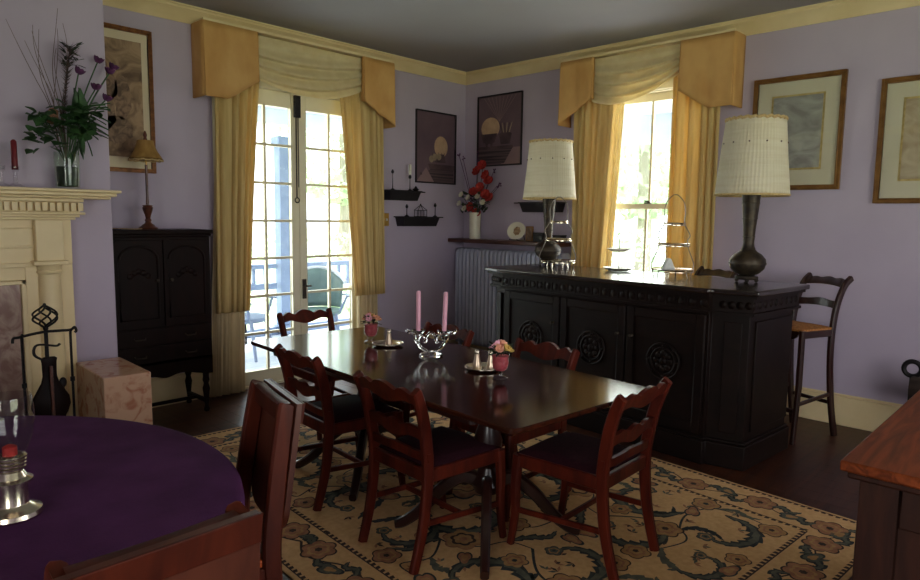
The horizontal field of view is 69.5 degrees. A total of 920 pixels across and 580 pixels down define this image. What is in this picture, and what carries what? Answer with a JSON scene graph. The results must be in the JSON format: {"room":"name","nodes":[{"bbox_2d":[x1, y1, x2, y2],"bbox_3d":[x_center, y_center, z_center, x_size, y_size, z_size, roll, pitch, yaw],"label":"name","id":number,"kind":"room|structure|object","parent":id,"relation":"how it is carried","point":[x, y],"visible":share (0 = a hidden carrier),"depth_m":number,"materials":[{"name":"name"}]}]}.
{"room":"dining room","nodes":[
{"label":"dining room","id":0,"kind":"room"},
{"bbox_2d":[0,0,117,361],"bbox_3d":[-3.190,-0.481,3.684,0.650,3.070,2.129,7,9,44],"label":"wall","id":1,"kind":"structure","parent":0,"point":[82,20],"depth_m":4.00,"materials":[{"name":"purple paint"}]},
{"bbox_2d":[0,186,121,415],"bbox_3d":[-2.968,0.249,3.636,0.650,1.635,1.940,7,9,44],"label":"fireplace mantel","id":2,"kind":"object","parent":1,"relation":"attached to","point":[36,261],"visible":0.83,"depth_m":3.87,"materials":[{"name":"beige paint"}]},
{"bbox_2d":[0,186,121,199],"bbox_3d":[-2.815,-0.519,3.414,0.255,0.055,1.940,7,9,44],"label":"mantel shelf","id":3,"kind":"object","parent":2,"relation":"attached to","point":[6,192],"depth_m":3.79,"materials":[{"name":"beige paint"}]},
{"bbox_2d":[53,151,77,186],"bbox_3d":[-2.316,-0.702,3.910,0.136,0.215,0.136,7,9,44],"label":"glass vase","id":4,"kind":"object","parent":2,"relation":"on","point":[67,176],"visible":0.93,"depth_m":3.87,"materials":[{"name":"clear glass"}]},
{"bbox_2d":[6,8,119,166],"bbox_3d":[-2.254,-1.162,3.848,0.268,0.908,0.583,7,9,44],"label":"flower bouquet","id":5,"kind":"object","parent":4,"relation":"in","point":[79,110],"visible":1,"depth_m":3.86,"materials":[{"name":"green plant"}]},
{"bbox_3d":[-2.498,-0.636,3.727,0.088,0.118,0.088,7,9,44],"label":"glass candle holder","id":6,"kind":"object","parent":2,"relation":"on","visible":0},
{"bbox_2d":[10,139,17,169],"bbox_3d":[-2.497,-0.759,3.714,0.032,0.168,0.032,7,9,44],"label":"taper candle","id":7,"kind":"object","parent":6,"relation":"on","point":[13,144],"visible":1,"depth_m":3.70,"materials":[{"name":"red wax"}]},
{"bbox_2d":[103,0,919,84],"bbox_3d":[0.212,-1.741,2.039,7.600,0.115,7.458,7,9,44],"label":"trim","id":8,"kind":"structure","parent":1,"relation":"attached to","point":[833,10],"depth_m":5.28,"materials":[{"name":"beige paint"}]},
{"bbox_2d":[103,5,465,377],"bbox_3d":[-2.602,-0.568,4.876,0.160,3.140,7.778,7,9,44],"label":"wall","id":9,"kind":"structure","parent":0,"point":[181,191],"depth_m":6.65,"materials":[{"name":"purple paint"}]},
{"bbox_2d":[104,22,156,173],"bbox_3d":[-2.483,-1.374,4.762,0.029,1.034,0.550,7,9,44],"label":"framed print","id":10,"kind":"object","parent":9,"relation":"attached to","point":[131,87],"visible":0.55,"depth_m":4.84},
{"bbox_2d":[210,140,244,397],"bbox_3d":[-1.909,-0.518,5.411,0.041,2.796,0.346,7,9,44],"label":"lining","id":11,"kind":"object","parent":9,"relation":"hanging from","point":[228,329],"visible":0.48,"depth_m":5.50,"materials":[{"name":"yellow fabric"}]},
{"bbox_2d":[245,88,300,385],"bbox_3d":[-1.692,-0.448,5.779,0.075,2.548,0.692,7,9,44],"label":"door","id":12,"kind":"structure","parent":9,"relation":"in","point":[271,98],"depth_m":5.88,"materials":[{"name":"white paint"}]},
{"bbox_2d":[212,81,339,389],"bbox_3d":[-1.477,-0.518,6.040,0.185,2.720,1.640,7,9,44],"label":"trim","id":13,"kind":"structure","parent":9,"relation":"attached to","point":[263,85],"depth_m":5.57,"materials":[{"name":"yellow paint"}]},
{"bbox_2d":[191,17,395,128],"bbox_3d":[-1.349,-1.823,5.762,0.210,0.618,1.902,7,9,44],"label":"window valance","id":14,"kind":"object","parent":9,"relation":"attached to","point":[228,59],"visible":1,"depth_m":5.54,"materials":[{"name":"yellow fabric"}]},
{"bbox_2d":[214,82,258,313],"bbox_3d":[-1.806,-0.917,5.405,0.053,2.200,0.434,7,9,44],"label":"curtain","id":15,"kind":"object","parent":14,"relation":"hanging from","point":[236,116],"visible":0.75,"depth_m":5.39,"materials":[{"name":"fabric"}]},
{"bbox_2d":[340,92,384,295],"bbox_3d":[-0.935,-1.022,6.299,0.056,2.160,0.559,7,9,44],"label":"curtain","id":16,"kind":"object","parent":14,"relation":"hanging from","point":[363,135],"visible":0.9,"depth_m":6.34,"materials":[{"name":"fabric"}]},
{"bbox_2d":[151,334,457,407],"bbox_3d":[-1.334,0.693,6.229,0.024,0.235,3.933,7,9,44],"label":"baseboard","id":17,"kind":"structure","parent":9,"relation":"attached to","point":[173,387],"depth_m":5.26,"materials":[{"name":"beige paint"}]},
{"bbox_2d":[298,95,356,333],"bbox_3d":[-1.207,-0.494,6.260,0.104,2.548,0.688,7,9,44],"label":"door","id":18,"kind":"structure","parent":9,"relation":"in","point":[328,107],"depth_m":6.12,"materials":[{"name":"white paint"}]},
{"bbox_2d":[357,294,377,327],"bbox_3d":[-0.903,-0.618,6.450,0.040,2.796,0.245,7,9,44],"label":"lining","id":19,"kind":"object","parent":9,"relation":"hanging from","point":[365,303],"visible":0.22,"depth_m":6.51,"materials":[{"name":"yellow fabric"}]},
{"bbox_2d":[384,189,424,200],"bbox_3d":[-0.545,-0.962,6.758,0.139,0.100,0.594,7,9,44],"label":"wall shelf","id":20,"kind":"object","parent":9,"relation":"attached to","point":[400,195],"visible":0.81,"depth_m":6.66,"materials":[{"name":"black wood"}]},
{"bbox_2d":[394,216,442,225],"bbox_3d":[-0.391,-0.719,6.950,0.139,0.100,0.679,7,9,44],"label":"wall shelf","id":21,"kind":"object","parent":9,"relation":"attached to","point":[400,220],"visible":0.98,"depth_m":6.82,"materials":[{"name":"black wood"}]},
{"bbox_2d":[415,108,456,184],"bbox_3d":[-0.253,-1.516,7.082,0.021,0.754,0.590,7,9,44],"label":"framed poster","id":22,"kind":"object","parent":9,"relation":"attached to","point":[435,132],"visible":1,"depth_m":7.07,"materials":[{"name":"black paper"}]},
{"bbox_2d":[172,0,832,71],"bbox_3d":[0.214,-1.858,2.027,7.920,0.120,7.778,7,9,44],"label":"ceiling","id":23,"kind":"structure","parent":0,"point":[462,35],"depth_m":5.30,"materials":[{"name":"paint"}]},
{"bbox_2d":[152,379,871,579],"bbox_3d":[0.171,1.288,2.370,7.600,0.070,7.458,7,9,44],"label":"floor","id":24,"kind":"structure","parent":0,"point":[808,472],"depth_m":4.29,"materials":[{"name":"brown wood"}]},
{"bbox_2d":[76,357,152,424],"bbox_3d":[-2.048,0.750,3.931,0.250,0.600,0.540,-5,9,-44],"label":"marble block","id":25,"kind":"object","parent":24,"relation":"on","point":[112,388],"visible":0.52,"depth_m":3.76,"materials":[{"name":"stone"}]},
{"bbox_2d":[44,501,262,579],"bbox_3d":[-0.712,0.882,1.389,0.553,0.941,0.445,7,8,43],"label":"chair","id":26,"kind":"object","parent":24,"relation":"on","point":[226,546],"visible":1,"depth_m":1.20,"materials":[{"name":"brown wood"}]},
{"bbox_2d":[112,229,212,410],"bbox_3d":[-2.247,0.248,4.885,0.438,1.385,0.744,7,9,44],"label":"cabinet","id":27,"kind":"object","parent":24,"relation":"on","point":[162,276],"visible":0.69,"depth_m":4.75,"materials":[{"name":"black wood"}]},
{"bbox_2d":[128,131,163,229],"bbox_3d":[-2.242,-0.785,4.746,0.233,0.700,0.233,7,9,44],"label":"table lamp","id":28,"kind":"object","parent":27,"relation":"on","point":[145,150],"visible":1,"depth_m":4.71,"materials":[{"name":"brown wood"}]},
{"bbox_2d":[236,378,304,579],"bbox_3d":[-0.810,0.803,2.099,0.553,0.941,0.445,-3,7,-32],"label":"chair","id":29,"kind":"object","parent":24,"relation":"on","point":[273,416],"visible":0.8,"depth_m":2.04,"materials":[{"name":"brown wood"}]},
{"bbox_2d":[455,247,570,347],"bbox_3d":[0.507,0.167,6.968,1.440,1.170,0.170,7,9,44],"label":"radiator","id":30,"kind":"object","parent":24,"relation":"on","point":[475,298],"visible":0.45,"depth_m":7.14,"materials":[{"name":"grey metal"}]},
{"bbox_2d":[193,406,856,579],"bbox_3d":[0.027,1.096,3.735,2.400,0.011,3.612,-5,8,-42],"label":"area rug","id":31,"kind":"object","parent":24,"relation":"on","point":[708,527],"visible":0.38,"depth_m":3.15,"materials":[{"name":"beige fabric"}]},
{"bbox_2d":[276,308,353,439],"bbox_3d":[-0.969,0.568,4.733,0.454,0.808,0.580,-5,9,-44],"label":"dining chair","id":32,"kind":"object","parent":31,"relation":"on","point":[302,315],"visible":0.36,"depth_m":4.79,"materials":[{"name":"red wood"}]},
{"bbox_2d":[274,343,405,511],"bbox_3d":[-0.658,0.693,3.627,0.580,0.808,0.454,-5,8,-41],"label":"dining chair","id":33,"kind":"object","parent":31,"relation":"on","point":[330,417],"visible":0.77,"depth_m":3.45,"materials":[{"name":"red wood"}]},
{"bbox_2d":[380,321,473,475],"bbox_3d":[-0.265,0.642,4.139,0.580,0.808,0.454,-5,8,-42],"label":"dining chair","id":34,"kind":"object","parent":31,"relation":"on","point":[466,335],"visible":0.17,"depth_m":4.11,"materials":[{"name":"red wood"}]},
{"bbox_2d":[353,370,506,574],"bbox_3d":[-0.137,0.763,3.046,0.580,0.808,0.454,-5,9,-43],"label":"dining chair","id":35,"kind":"object","parent":31,"relation":"on","point":[428,455],"visible":0.97,"depth_m":2.94,"materials":[{"name":"red wood"}]},
{"bbox_2d":[251,326,644,579],"bbox_3d":[-0.202,0.741,3.510,0.924,0.742,2.190,-5,8,-42],"label":"dining table","id":36,"kind":"object","parent":31,"relation":"on","point":[532,395],"visible":0.63,"depth_m":3.12,"materials":[{"name":"brown wood"}]},
{"bbox_2d":[363,323,377,335],"bbox_3d":[-0.533,0.255,3.972,0.090,0.115,0.090,7,9,44],"label":"vase","id":37,"kind":"object","parent":36,"relation":"on","point":[370,329],"visible":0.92,"depth_m":3.94,"materials":[{"name":"pink glass"}]},
{"bbox_2d":[361,312,381,324],"bbox_3d":[-0.533,0.183,3.964,0.128,0.102,0.126,7,9,44],"label":"posy","id":38,"kind":"object","parent":37,"relation":"in","point":[369,316],"visible":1,"depth_m":3.94,"materials":[{"name":"pink plant"}]},
{"bbox_2d":[372,340,403,346],"bbox_3d":[-0.422,0.315,3.892,0.183,0.015,0.183,7,9,44],"label":"tray","id":39,"kind":"object","parent":36,"relation":"on","point":[381,343],"visible":0.94,"depth_m":3.91,"materials":[{"name":"silver metal"}]},
{"bbox_2d":[385,329,392,344],"bbox_3d":[-0.415,0.275,3.880,0.047,0.092,0.047,7,9,44],"label":"shaker","id":40,"kind":"object","parent":39,"relation":"on","point":[389,337],"visible":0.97,"depth_m":3.87,"materials":[{"name":"silver metal"}]},
{"bbox_2d":[405,329,456,357],"bbox_3d":[-0.156,0.285,3.592,0.281,0.148,0.092,1,6,0],"label":"candle holder","id":41,"kind":"object","parent":36,"relation":"on","point":[427,353],"visible":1,"depth_m":3.58,"materials":[{"name":"clear glass"}]},
{"bbox_2d":[416,291,420,330],"bbox_3d":[-0.224,0.120,3.575,0.025,0.232,0.025,7,9,44],"label":"taper candle","id":42,"kind":"object","parent":41,"relation":"on","point":[418,293],"visible":0.9,"depth_m":3.56,"materials":[{"name":"pink wax"}]},
{"bbox_2d":[411,329,425,335],"bbox_3d":[-0.226,0.232,3.587,0.081,0.033,0.081,1,6,0],"label":"candle cup","id":43,"kind":"object","parent":41,"relation":"on","point":[413,332],"depth_m":3.57,"materials":[{"name":"clear glass"}]},
{"bbox_2d":[437,329,451,335],"bbox_3d":[-0.086,0.234,3.587,0.081,0.033,0.081,1,6,0],"label":"candle cup","id":44,"kind":"object","parent":41,"relation":"on","point":[449,332],"depth_m":3.56,"materials":[{"name":"clear glass"}]},
{"bbox_2d":[442,292,447,330],"bbox_3d":[-0.081,0.124,3.579,0.025,0.229,0.034,7,9,44],"label":"taper candle","id":45,"kind":"object","parent":41,"relation":"on","point":[445,295],"visible":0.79,"depth_m":3.57,"materials":[{"name":"pink wax"}]},
{"bbox_2d":[465,362,494,371],"bbox_3d":[0.115,0.387,3.307,0.183,0.015,0.183,7,9,44],"label":"tray","id":46,"kind":"object","parent":36,"relation":"on","point":[483,364],"visible":0.64,"depth_m":3.30,"materials":[{"name":"silver metal"}]},
{"bbox_2d":[472,349,481,367],"bbox_3d":[0.086,0.342,3.323,0.047,0.092,0.047,7,9,44],"label":"shaker","id":47,"kind":"object","parent":46,"relation":"on","point":[477,363],"visible":1,"depth_m":3.31,"materials":[{"name":"silver metal"}]},
{"bbox_2d":[486,351,493,369],"bbox_3d":[0.153,0.346,3.295,0.047,0.092,0.047,7,9,44],"label":"shaker","id":48,"kind":"object","parent":46,"relation":"on","point":[489,366],"visible":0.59,"depth_m":3.28,"materials":[{"name":"silver metal"}]},
{"bbox_2d":[491,354,508,375],"bbox_3d":[0.189,0.358,3.120,0.090,0.115,0.090,7,9,44],"label":"vase","id":49,"kind":"object","parent":36,"relation":"on","point":[500,363],"visible":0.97,"depth_m":3.09,"materials":[{"name":"pink glass"}]},
{"bbox_2d":[487,339,513,356],"bbox_3d":[0.194,0.285,3.111,0.124,0.106,0.128,7,9,44],"label":"posy","id":50,"kind":"object","parent":49,"relation":"in","point":[500,345],"visible":0.99,"depth_m":3.10,"materials":[{"name":"pink plant"}]},
{"bbox_2d":[446,338,579,521],"bbox_3d":[0.290,0.711,3.581,0.580,0.808,0.454,-5,8,-42],"label":"dining chair","id":51,"kind":"object","parent":31,"relation":"on","point":[544,350],"visible":0.35,"depth_m":3.53,"materials":[{"name":"red wood"}]},
{"bbox_2d":[506,376,671,579],"bbox_3d":[0.583,0.779,2.993,0.580,0.808,0.454,6,8,42],"label":"dining chair","id":52,"kind":"object","parent":31,"relation":"on","point":[586,463],"visible":1,"depth_m":2.90,"materials":[{"name":"red wood"}]},
{"bbox_2d":[485,263,809,471],"bbox_3d":[1.196,0.435,4.922,0.840,1.100,2.270,-5,8,-42],"label":"bar counter","id":53,"kind":"object","parent":24,"relation":"on","point":[723,345],"depth_m":4.25,"materials":[{"name":"black wood"}]},
{"bbox_2d":[522,138,576,264],"bbox_3d":[0.772,-0.751,5.738,0.464,1.068,0.464,6,8,41],"label":"table lamp","id":54,"kind":"object","parent":53,"relation":"on","point":[550,174],"visible":0.94,"depth_m":5.55,"materials":[{"name":"white fabric"}]},
{"bbox_2d":[539,197,575,267],"bbox_3d":[0.819,-0.482,5.522,0.312,0.586,0.300,1,6,-2],"label":"cake stand","id":55,"kind":"object","parent":53,"relation":"on","point":[547,261],"visible":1,"depth_m":5.50,"materials":[{"name":"silver metal"}]},
{"bbox_2d":[540,259,575,263],"bbox_3d":[0.816,-0.242,5.549,0.299,0.022,0.299,7,9,44],"label":"tray","id":56,"kind":"object","parent":55,"relation":"on","point":[547,261],"depth_m":5.54,"materials":[{"name":"silver metal"}]},
{"bbox_2d":[603,233,634,270],"bbox_3d":[1.245,-0.297,5.184,0.250,0.291,0.250,7,9,44],"label":"stand","id":57,"kind":"object","parent":53,"relation":"on","point":[610,268],"visible":1,"depth_m":5.16,"materials":[{"name":"silver metal"}]},
{"bbox_2d":[650,194,693,278],"bbox_3d":[1.510,-0.381,4.682,0.312,0.586,0.300,1,6,-2],"label":"cake stand","id":58,"kind":"object","parent":53,"relation":"on","point":[658,269],"visible":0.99,"depth_m":4.65,"materials":[{"name":"silver metal"}]},
{"bbox_2d":[661,258,674,269],"bbox_3d":[1.476,-0.186,4.699,0.087,0.084,0.060,1,6,-2],"label":"folded napkin","id":59,"kind":"object","parent":58,"relation":"on","point":[668,264],"visible":0.99,"depth_m":4.67,"materials":[{"name":"white fabric"}]},
{"bbox_2d":[650,267,693,272],"bbox_3d":[1.507,-0.141,4.708,0.299,0.022,0.299,7,9,44],"label":"tray","id":60,"kind":"object","parent":58,"relation":"on","point":[677,270],"depth_m":4.62,"materials":[{"name":"silver metal"}]},
{"bbox_2d":[657,243,690,246],"bbox_3d":[1.509,-0.320,4.689,0.229,0.022,0.229,7,9,44],"label":"tray","id":61,"kind":"object","parent":58,"relation":"on","point":[659,244],"depth_m":4.61,"materials":[{"name":"silver metal"}]},
{"bbox_2d":[663,222,686,225],"bbox_3d":[1.511,-0.464,4.673,0.161,0.022,0.161,7,9,44],"label":"tray","id":62,"kind":"object","parent":58,"relation":"on","point":[666,224],"depth_m":4.61,"materials":[{"name":"silver metal"}]},
{"bbox_2d":[714,113,790,282],"bbox_3d":[1.908,-0.584,4.347,0.464,1.068,0.464,5,8,35],"label":"table lamp","id":63,"kind":"object","parent":53,"relation":"on","point":[754,158],"visible":1,"depth_m":4.17,"materials":[{"name":"white fabric"}]},
{"bbox_2d":[694,266,737,277],"bbox_3d":[1.864,0.396,5.226,0.547,1.139,0.380,-4,8,-36],"label":"bar stool","id":64,"kind":"object","parent":24,"relation":"on","point":[701,271],"visible":0.15,"depth_m":5.31,"materials":[{"name":"brown wood"}]},
{"bbox_2d":[786,272,853,444],"bbox_3d":[2.413,0.461,4.704,0.547,1.139,0.380,-2,7,-26],"label":"bar stool","id":65,"kind":"object","parent":24,"relation":"on","point":[804,330],"visible":0.82,"depth_m":4.59,"materials":[{"name":"brown wood"}]},
{"bbox_2d":[840,390,919,579],"bbox_3d":[1.647,0.856,2.045,0.560,0.900,1.400,7,9,44],"label":"sideboard","id":66,"kind":"object","parent":24,"relation":"on","point":[886,464],"visible":1,"depth_m":1.67,"materials":[{"name":"brown wood"}]},
{"bbox_2d":[840,390,919,489],"bbox_3d":[1.653,0.422,1.998,0.560,0.028,1.400,7,9,44],"label":"countertop","id":67,"kind":"structure","parent":66,"relation":"on","point":[891,453],"depth_m":1.75,"materials":[{"name":"brown wood"}]},
{"bbox_2d":[901,359,919,400],"bbox_3d":[3.215,0.777,4.356,0.572,0.584,0.200,7,9,44],"label":"rack","id":68,"kind":"object","parent":24,"relation":"on","point":[914,379],"visible":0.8,"depth_m":4.45,"materials":[{"name":"black metal"}]},
{"bbox_3d":[-2.673,1.110,3.259,0.650,0.011,1.510,7,9,44],"label":"hearth slab","id":69,"kind":"object","parent":24,"relation":"on","visible":0},
{"bbox_2d":[11,303,77,356],"bbox_3d":[-2.243,0.568,3.619,0.231,1.001,0.233,1,6,-1],"label":"stand","id":70,"kind":"object","parent":69,"relation":"on","point":[44,306],"visible":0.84,"depth_m":3.58,"materials":[{"name":"black metal"}]},
{"bbox_2d":[20,334,27,415],"bbox_3d":[-2.300,0.647,3.553,0.028,0.842,0.067,7,9,44],"label":"tool","id":71,"kind":"object","parent":70,"relation":"hanging from","point":[24,384],"visible":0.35,"depth_m":3.51,"materials":[{"name":"black metal"}]},
{"bbox_2d":[31,343,70,415],"bbox_3d":[-2.206,0.523,3.574,0.072,0.482,0.190,7,9,44],"label":"bellows","id":72,"kind":"object","parent":70,"relation":"hanging from","point":[51,398],"visible":0.88,"depth_m":3.55,"materials":[{"name":"black wood"}]},
{"bbox_2d":[69,329,75,415],"bbox_3d":[-2.155,0.634,3.703,0.028,0.844,0.100,7,9,44],"label":"tool","id":73,"kind":"object","parent":70,"relation":"hanging from","point":[72,378],"visible":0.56,"depth_m":3.68,"materials":[{"name":"black metal"}]},
{"bbox_3d":[-1.520,0.946,1.562,1.900,0.744,1.900,7,9,44],"label":"round table","id":74,"kind":"object","parent":24,"relation":"on","visible":0},
{"bbox_2d":[0,416,244,579],"bbox_3d":[-1.518,0.628,1.530,1.945,0.118,1.944,7,9,44],"label":"tablecloth","id":75,"kind":"object","parent":74,"relation":"on","point":[104,486],"visible":0.79,"depth_m":1.84,"materials":[{"name":"purple fabric"}]},
{"bbox_2d":[0,397,43,526],"bbox_3d":[-1.109,0.409,1.635,0.130,0.305,0.130,7,9,44],"label":"lamp","id":76,"kind":"object","parent":75,"relation":"on","point":[16,507],"visible":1,"depth_m":1.62,"materials":[{"name":"silver metal"}]},
{"bbox_2d":[463,6,919,403],"bbox_3d":[2.893,-0.493,4.879,7.760,3.140,0.160,7,9,44],"label":"wall","id":77,"kind":"structure","parent":0,"point":[836,233],"depth_m":4.89,"materials":[{"name":"purple paint"}]},
{"bbox_2d":[476,90,523,166],"bbox_3d":[0.415,-1.695,7.034,0.620,0.748,0.021,7,9,44],"label":"framed poster","id":78,"kind":"object","parent":77,"relation":"attached to","point":[499,116],"visible":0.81,"depth_m":7.02,"materials":[{"name":"brown paper"}]},
{"bbox_2d":[448,238,570,246],"bbox_3d":[0.484,-0.499,6.917,1.477,0.040,0.257,7,9,44],"label":"shelf","id":79,"kind":"object","parent":77,"relation":"attached to","point":[463,240],"visible":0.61,"depth_m":6.84,"materials":[{"name":"brown wood"}]},
{"bbox_2d":[469,212,480,238],"bbox_3d":[0.162,-0.699,7.212,0.128,0.285,0.128,7,9,44],"label":"vase","id":80,"kind":"object","parent":79,"relation":"on","point":[474,220],"visible":0.98,"depth_m":7.16,"materials":[{"name":"white ceramic"}]},
{"bbox_2d":[456,151,501,215],"bbox_3d":[0.193,-1.115,7.142,0.224,0.709,0.632,-3,7,-32],"label":"flower bouquet","id":81,"kind":"object","parent":80,"relation":"in","point":[485,195],"visible":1,"depth_m":7.08,"materials":[{"name":"red plant"}]},
{"bbox_2d":[507,222,524,240],"bbox_3d":[0.590,-0.606,6.828,0.240,0.189,0.137,7,9,44],"label":"plate","id":82,"kind":"object","parent":79,"relation":"on","point":[516,230],"visible":1,"depth_m":6.83,"materials":[{"name":"white ceramic"}]},
{"bbox_2d":[526,226,533,240],"bbox_3d":[0.704,-0.569,6.713,0.090,0.150,0.018,7,9,44],"label":"picture","id":83,"kind":"object","parent":79,"relation":"on","point":[529,229],"visible":0.86,"depth_m":6.70},
{"bbox_2d":[533,232,543,241],"bbox_3d":[0.802,-0.526,6.609,0.126,0.090,0.096,7,9,44],"label":"box","id":84,"kind":"object","parent":79,"relation":"on","point":[537,236],"visible":0.7,"depth_m":6.58,"materials":[{"name":"black wood"}]},
{"bbox_2d":[514,202,565,211],"bbox_3d":[0.771,-0.836,6.690,0.649,0.100,0.139,7,9,44],"label":"wall shelf","id":85,"kind":"object","parent":77,"relation":"attached to","point":[525,206],"visible":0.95,"depth_m":6.64,"materials":[{"name":"black wood"}]},
{"bbox_2d":[600,103,624,267],"bbox_3d":[1.383,-0.880,6.115,0.263,2.140,0.033,7,9,44],"label":"lining","id":86,"kind":"object","parent":77,"relation":"hanging from","point":[618,113],"visible":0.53,"depth_m":6.08,"materials":[{"name":"beige fabric"}]},
{"bbox_2d":[616,79,672,270],"bbox_3d":[1.682,-0.767,5.975,1.340,2.254,0.230,7,9,44],"label":"window","id":87,"kind":"structure","parent":77,"relation":"in","point":[664,92],"depth_m":5.95,"materials":[{"name":"white paint"}]},
{"bbox_2d":[558,28,745,127],"bbox_3d":[1.590,-1.793,5.756,1.647,0.598,0.210,7,9,44],"label":"window valance","id":88,"kind":"object","parent":77,"relation":"attached to","point":[709,67],"visible":1,"depth_m":5.58,"materials":[{"name":"yellow fabric"}]},
{"bbox_2d":[571,99,613,267],"bbox_3d":[1.233,-0.970,6.184,0.453,2.180,0.058,7,9,44],"label":"curtain","id":89,"kind":"object","parent":88,"relation":"hanging from","point":[593,122],"visible":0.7,"depth_m":6.19,"materials":[{"name":"fabric"}]},
{"bbox_2d":[665,74,719,276],"bbox_3d":[1.937,-0.888,5.516,0.422,2.180,0.054,7,9,44],"label":"curtain","id":90,"kind":"object","parent":88,"relation":"hanging from","point":[694,126],"visible":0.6,"depth_m":5.51,"materials":[{"name":"fabric"}]},
{"bbox_2d":[462,343,902,431],"bbox_3d":[2.762,0.881,5.014,7.580,0.235,0.024,7,9,44],"label":"baseboard","id":91,"kind":"structure","parent":77,"relation":"attached to","point":[862,413],"depth_m":4.89,"materials":[{"name":"beige paint"}]},
{"bbox_2d":[752,69,848,189],"bbox_3d":[2.540,-1.188,5.020,0.650,0.853,0.029,7,9,44],"label":"framed print","id":92,"kind":"object","parent":77,"relation":"attached to","point":[814,104],"visible":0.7,"depth_m":4.95,"materials":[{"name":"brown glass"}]},
{"bbox_2d":[872,74,919,203],"bbox_3d":[3.167,-1.012,4.430,0.655,0.858,0.029,7,9,44],"label":"framed print","id":93,"kind":"object","parent":77,"relation":"attached to","point":[897,164],"visible":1,"depth_m":4.57,"materials":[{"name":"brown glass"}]},
{"label":"outside","id":94,"kind":"structure","parent":0,"visible":0},
{"bbox_2d":[247,228,665,329],"bbox_3d":[-0.419,-0.259,21.307,150.000,0.120,150.000,7,9,44],"label":"ground","id":95,"kind":"structure","parent":94,"point":[317,234],"depth_m":42.05,"materials":[{"name":"white"}]},
{"bbox_2d":[250,230,326,323],"bbox_3d":[-3.069,-0.207,11.556,1.546,1.800,1.572,7,9,44],"label":"bush","id":96,"kind":"object","parent":95,"relation":"on","point":[253,300],"visible":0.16,"depth_m":11.44,"materials":[{"name":"green plant"}]},
{"bbox_2d":[271,125,348,260],"bbox_3d":[-5.067,-5.342,28.854,6.053,8.242,6.054,7,9,44],"label":"tree","id":97,"kind":"object","parent":95,"relation":"on","point":[339,177],"visible":0.22,"depth_m":28.69,"materials":[{"name":"green plant"}]},
{"bbox_2d":[310,232,348,311],"bbox_3d":[-2.388,-0.362,13.700,1.794,1.695,1.811,7,9,44],"label":"bush","id":98,"kind":"object","parent":95,"relation":"on","point":[334,238],"visible":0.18,"depth_m":13.46,"materials":[{"name":"green plant"}]},
{"bbox_2d":[617,147,649,199],"bbox_3d":[3.504,-3.881,21.299,5.177,7.210,5.436,7,9,44],"label":"tree","id":99,"kind":"object","parent":95,"relation":"on","point":[631,159],"visible":0.02,"depth_m":21.03,"materials":[{"name":"green plant"}]},
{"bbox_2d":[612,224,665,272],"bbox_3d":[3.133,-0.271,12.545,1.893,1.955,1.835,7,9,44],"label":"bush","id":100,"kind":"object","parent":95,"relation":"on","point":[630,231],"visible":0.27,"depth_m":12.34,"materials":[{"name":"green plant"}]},
{"bbox_2d":[617,143,669,271],"bbox_3d":[4.487,-3.059,16.314,4.984,6.684,4.631,7,9,44],"label":"tree","id":101,"kind":"object","parent":95,"relation":"on","point":[642,175],"visible":0.17,"depth_m":16.25,"materials":[{"name":"green plant"}]},
{"bbox_2d":[617,143,670,270],"bbox_3d":[7.350,-4.831,25.840,6.601,8.218,6.351,7,9,44],"label":"tree","id":102,"kind":"object","parent":95,"relation":"on","point":[657,153],"visible":0.03,"depth_m":25.71,"materials":[{"name":"green plant"}]},
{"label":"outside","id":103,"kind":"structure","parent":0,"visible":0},
{"bbox_2d":[257,100,671,145],"bbox_3d":[0.189,-1.647,3.914,10.600,0.430,10.500,7,9,44],"label":"sky","id":104,"kind":"structure","parent":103,"point":[637,117],"depth_m":8.58,"materials":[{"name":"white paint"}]},
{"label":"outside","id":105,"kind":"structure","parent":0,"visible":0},
{"bbox_2d":[245,325,348,371],"bbox_3d":[0.137,1.136,4.171,10.556,0.040,10.414,7,9,44],"label":"floor","id":106,"kind":"structure","parent":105,"point":[250,364],"depth_m":7.39,"materials":[{"name":"white"}]},
{"bbox_2d":[245,283,276,361],"bbox_3d":[-2.425,0.266,7.285,0.635,0.956,0.670,2,6,9],"label":"porch chair","id":107,"kind":"object","parent":106,"relation":"on","point":[251,318],"visible":0.08,"depth_m":7.11,"materials":[{"name":"blue paint"}]},
{"bbox_2d":[247,264,277,337],"bbox_3d":[-3.189,0.196,7.899,0.080,0.930,2.250,7,9,44],"label":"porch railing","id":108,"kind":"object","parent":106,"relation":"on","point":[254,287],"visible":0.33,"depth_m":8.50,"materials":[{"name":"blue paint"}]},
{"bbox_2d":[271,136,290,333],"bbox_3d":[-2.321,-0.699,8.695,0.200,2.560,0.200,7,9,44],"label":"porch post","id":109,"kind":"object","parent":106,"relation":"on","point":[281,167],"visible":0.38,"depth_m":8.62,"materials":[{"name":"blue paint"}]},
{"bbox_2d":[307,266,348,329],"bbox_3d":[-1.679,0.207,7.917,0.670,0.956,0.635,-1,6,-16],"label":"porch chair","id":110,"kind":"object","parent":106,"relation":"on","point":[317,275],"visible":0.48,"depth_m":8.10,"materials":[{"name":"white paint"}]},
{"bbox_2d":[307,260,348,329],"bbox_3d":[-1.611,0.039,9.529,0.080,0.930,1.860,7,9,44],"label":"porch railing","id":111,"kind":"object","parent":106,"relation":"on","point":[343,262],"visible":0.12,"depth_m":9.28,"materials":[{"name":"blue paint"}]},
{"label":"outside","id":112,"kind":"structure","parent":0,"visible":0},
{"bbox_2d":[251,250,665,283],"bbox_3d":[-3.297,-0.665,24.055,4.000,0.009,150.000,7,9,44],"label":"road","id":113,"kind":"structure","parent":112,"point":[615,258],"depth_m":32.55,"materials":[{"name":"white"}]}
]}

